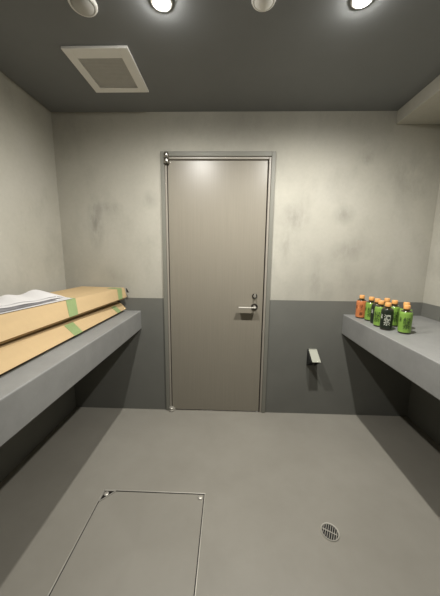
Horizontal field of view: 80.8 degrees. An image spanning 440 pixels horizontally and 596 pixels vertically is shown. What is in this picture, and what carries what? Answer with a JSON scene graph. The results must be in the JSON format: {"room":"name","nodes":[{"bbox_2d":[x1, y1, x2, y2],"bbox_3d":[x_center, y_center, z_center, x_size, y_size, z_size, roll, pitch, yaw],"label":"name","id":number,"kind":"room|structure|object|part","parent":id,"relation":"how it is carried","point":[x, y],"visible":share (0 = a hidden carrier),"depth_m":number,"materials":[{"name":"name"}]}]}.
{"room":"storage room","nodes":[
{"label":"storage room","id":0,"kind":"room"},
{"bbox_2d":[0,71,75,482],"bbox_3d":[-1.342,0.050,0.543,0.120,2.322,3.314,1,9,2],"label":"wall","id":1,"kind":"structure","parent":0,"point":[31,247],"depth_m":1.67,"materials":[{"name":"grey paint"}]},
{"bbox_2d":[0,310,141,446],"bbox_3d":[-0.986,0.418,0.593,0.602,0.150,3.074,1,9,2],"label":"countertop","id":2,"kind":"structure","parent":1,"relation":"attached to","point":[27,389],"depth_m":1.08,"materials":[{"name":"grey concrete"}]},
{"bbox_2d":[0,302,125,373],"bbox_3d":[-0.998,0.157,1.417,0.472,0.097,1.285,1,9,2],"label":"cardboard box","id":3,"kind":"object","parent":2,"relation":"on","point":[13,353],"visible":0.6,"depth_m":1.24,"materials":[{"name":"brown cardboard"}]},
{"bbox_2d":[0,286,128,343],"bbox_3d":[-0.990,0.070,1.420,0.367,0.121,1.325,2,9,8],"label":"cardboard box","id":4,"kind":"object","parent":3,"relation":"on","point":[18,323],"visible":0.91,"depth_m":1.39,"materials":[{"name":"brown cardboard"}]},
{"bbox_2d":[0,298,71,313],"bbox_3d":[-1.041,0.045,1.246,0.210,0.015,0.620,3,10,13],"label":"paper sheet","id":5,"kind":"object","parent":4,"relation":"on","point":[67,298],"visible":0.22,"depth_m":1.28,"materials":[{"name":"white paper"}]},
{"bbox_2d":[22,297,66,307],"bbox_3d":[-1.056,0.037,1.255,0.200,0.019,0.600,3,10,14],"label":"paper sheet","id":6,"kind":"object","parent":5,"relation":"on","point":[56,299],"visible":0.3,"depth_m":1.46,"materials":[{"name":"white paper"}]},
{"bbox_2d":[0,299,54,311],"bbox_3d":[-1.063,0.048,1.186,0.200,0.020,0.560,3,10,11],"label":"paper sheet","id":7,"kind":"object","parent":6,"relation":"on","point":[28,304],"visible":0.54,"depth_m":1.27,"materials":[{"name":"grey paper"}]},
{"bbox_2d":[0,296,63,307],"bbox_3d":[-1.081,0.023,1.254,0.180,0.031,0.600,4,10,17],"label":"paper sheet","id":8,"kind":"object","parent":7,"relation":"on","point":[49,298],"visible":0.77,"depth_m":1.33,"materials":[{"name":"white paper"}]},
{"bbox_2d":[0,290,60,305],"bbox_3d":[-1.099,0.008,1.292,0.170,0.038,0.540,4,10,20],"label":"paper sheet","id":9,"kind":"object","parent":8,"relation":"on","point":[32,295],"visible":1,"depth_m":1.41,"materials":[{"name":"white paper"}]},
{"bbox_2d":[0,407,439,595],"bbox_3d":[0.111,1.278,0.700,3.055,0.120,3.314,1,9,2],"label":"floor","id":10,"kind":"structure","parent":0,"point":[269,481],"depth_m":1.45,"materials":[{"name":"grey concrete"}]},
{"bbox_2d":[47,489,205,595],"bbox_3d":[-0.377,1.130,1.165,0.576,0.009,0.577,1,9,2],"label":"floor hatch","id":11,"kind":"object","parent":10,"relation":"on","point":[132,542],"visible":1,"depth_m":1.17,"materials":[{"name":"metal"}]},
{"bbox_2d":[320,522,339,541],"bbox_3d":[0.531,1.129,1.248,0.088,0.004,0.088,1,9,2],"label":"floor drain","id":12,"kind":"object","parent":10,"relation":"on","point":[329,531],"visible":1,"depth_m":1.25,"materials":[{"name":"metal"}]},
{"bbox_2d":[0,0,439,111],"bbox_3d":[0.138,-1.132,0.304,3.055,0.120,3.314,1,9,2],"label":"ceiling","id":13,"kind":"structure","parent":0,"point":[195,55],"depth_m":1.29,"materials":[{"name":"paint"}]},
{"bbox_2d":[68,0,97,16],"bbox_3d":[-0.558,-1.188,1.051,0.112,0.027,0.112,1,9,2],"label":"ceiling disc","id":14,"kind":"object","parent":13,"relation":"attached to","point":[86,8],"visible":1,"depth_m":1.05,"materials":[{"name":"white plastic"}]},
{"bbox_2d":[61,45,148,92],"bbox_3d":[-0.614,-1.260,1.440,0.332,0.012,0.350,1,9,2],"label":"ceiling vent","id":15,"kind":"object","parent":13,"relation":"in","point":[108,69],"visible":1,"depth_m":1.41,"materials":[{"name":"white plastic"}]},
{"bbox_2d":[80,58,136,86],"bbox_3d":[-0.618,-1.265,1.451,0.229,0.005,0.236,1,9,2],"label":"grille","id":16,"kind":"object","parent":15,"relation":"attached to","point":[103,72],"depth_m":1.44,"materials":[{"name":"beige metal"}]},
{"bbox_2d":[150,0,172,11],"bbox_3d":[-0.236,-1.185,1.042,0.088,0.023,0.088,1,9,2],"label":"recessed light","id":17,"kind":"object","parent":13,"relation":"in","point":[160,5],"visible":1,"depth_m":1.04,"materials":[{"name":"white plastic"}]},
{"bbox_2d":[251,0,275,11],"bbox_3d":[0.174,-1.175,1.025,0.098,0.027,0.098,1,9,2],"label":"ceiling disc","id":18,"kind":"object","parent":13,"relation":"attached to","point":[258,5],"visible":1,"depth_m":1.03,"materials":[{"name":"white plastic"}]},
{"bbox_2d":[351,0,372,8],"bbox_3d":[0.564,-1.172,1.019,0.088,0.023,0.088,1,9,2],"label":"recessed light","id":19,"kind":"object","parent":13,"relation":"in","point":[356,4],"visible":1,"depth_m":1.03,"materials":[{"name":"white plastic"}]},
{"bbox_2d":[51,111,439,415],"bbox_3d":[0.173,-0.185,2.077,2.815,2.322,0.120,1,9,2],"label":"wall","id":20,"kind":"structure","parent":0,"point":[356,192],"depth_m":1.96,"materials":[{"name":"grey paint"}]},
{"bbox_2d":[160,151,275,412],"bbox_3d":[-0.026,-0.052,2.066,0.841,2.058,0.158,1,9,2],"label":"door","id":21,"kind":"structure","parent":20,"relation":"in","point":[217,207],"depth_m":2.03,"materials":[{"name":"grey paint"}]},
{"bbox_2d":[306,349,320,364],"bbox_3d":[0.743,0.489,2.050,0.074,0.140,0.117,1,9,2],"label":"toilet paper holder","id":22,"kind":"object","parent":20,"relation":"attached to","point":[313,358],"visible":1,"depth_m":2.06,"materials":[{"name":"silver plastic"}]},
{"bbox_3d":[0.744,0.482,2.102,0.072,0.138,0.012,1,9,2],"label":"plate","id":23,"kind":"part","parent":22,"relation":"part of","materials":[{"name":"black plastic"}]},
{"bbox_2d":[407,182,439,445],"bbox_3d":[1.591,0.096,0.460,0.120,2.322,3.314,1,9,2],"label":"wall","id":24,"kind":"structure","parent":0,"point":[423,410],"depth_m":1.92,"materials":[{"name":"grey paint"}]},
{"bbox_2d":[342,314,439,399],"bbox_3d":[1.226,0.460,0.531,0.602,0.158,3.074,1,9,2],"label":"countertop","id":25,"kind":"structure","parent":24,"relation":"attached to","point":[415,355],"depth_m":1.44,"materials":[{"name":"grey concrete"}]},
{"bbox_2d":[355,295,366,318],"bbox_3d":[1.047,0.063,1.916,0.068,0.170,0.068,5,10,26],"label":"bottle","id":26,"kind":"object","parent":25,"relation":"on","point":[361,302],"visible":0.98,"depth_m":1.89,"materials":[{"name":"brown glass"}]},
{"bbox_2d":[364,297,374,320],"bbox_3d":[1.071,0.077,1.837,0.068,0.170,0.068,6,11,31],"label":"bottle","id":27,"kind":"object","parent":25,"relation":"on","point":[371,301],"visible":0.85,"depth_m":1.82,"materials":[{"name":"green glass"}]},
{"bbox_2d":[370,298,380,322],"bbox_3d":[1.069,0.089,1.762,0.068,0.170,0.068,4,10,21],"label":"bottle","id":28,"kind":"object","parent":25,"relation":"on","point":[376,299],"visible":0.51,"depth_m":1.75,"materials":[{"name":"black glass"}]},
{"bbox_2d":[373,300,384,326],"bbox_3d":[1.046,0.101,1.687,0.068,0.170,0.068,-4,11,-28],"label":"bottle","id":29,"kind":"object","parent":25,"relation":"on","point":[381,303],"visible":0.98,"depth_m":1.67,"materials":[{"name":"green glass"}]},
{"bbox_2d":[379,302,393,330],"bbox_3d":[1.042,0.113,1.612,0.068,0.170,0.068,5,10,26],"label":"bottle","id":30,"kind":"object","parent":25,"relation":"on","point":[387,313],"visible":1,"depth_m":1.59,"materials":[{"name":"black glass"}]},
{"bbox_2d":[391,300,399,326],"bbox_3d":[1.145,0.099,1.704,0.068,0.170,0.068,3,10,16],"label":"bottle","id":31,"kind":"object","parent":25,"relation":"on","point":[395,306],"visible":0.52,"depth_m":1.68,"materials":[{"name":"green glass"}]},
{"bbox_2d":[397,305,412,333],"bbox_3d":[1.106,0.126,1.539,0.068,0.170,0.068,4,10,21],"label":"bottle","id":32,"kind":"object","parent":25,"relation":"on","point":[405,320],"visible":1,"depth_m":1.52,"materials":[{"name":"green glass"}]},
{"bbox_2d":[397,302,412,326],"bbox_3d":[1.167,0.112,1.626,0.068,0.170,0.068,-2,10,-13],"label":"bottle","id":33,"kind":"object","parent":25,"relation":"on","point":[404,303],"visible":0.06,"depth_m":1.61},
{"bbox_2d":[396,75,439,123],"bbox_3d":[1.365,-1.010,0.286,0.357,0.087,3.074,1,9,2],"label":"beam","id":34,"kind":"structure","parent":24,"relation":"attached to","point":[424,107],"depth_m":1.64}
]}

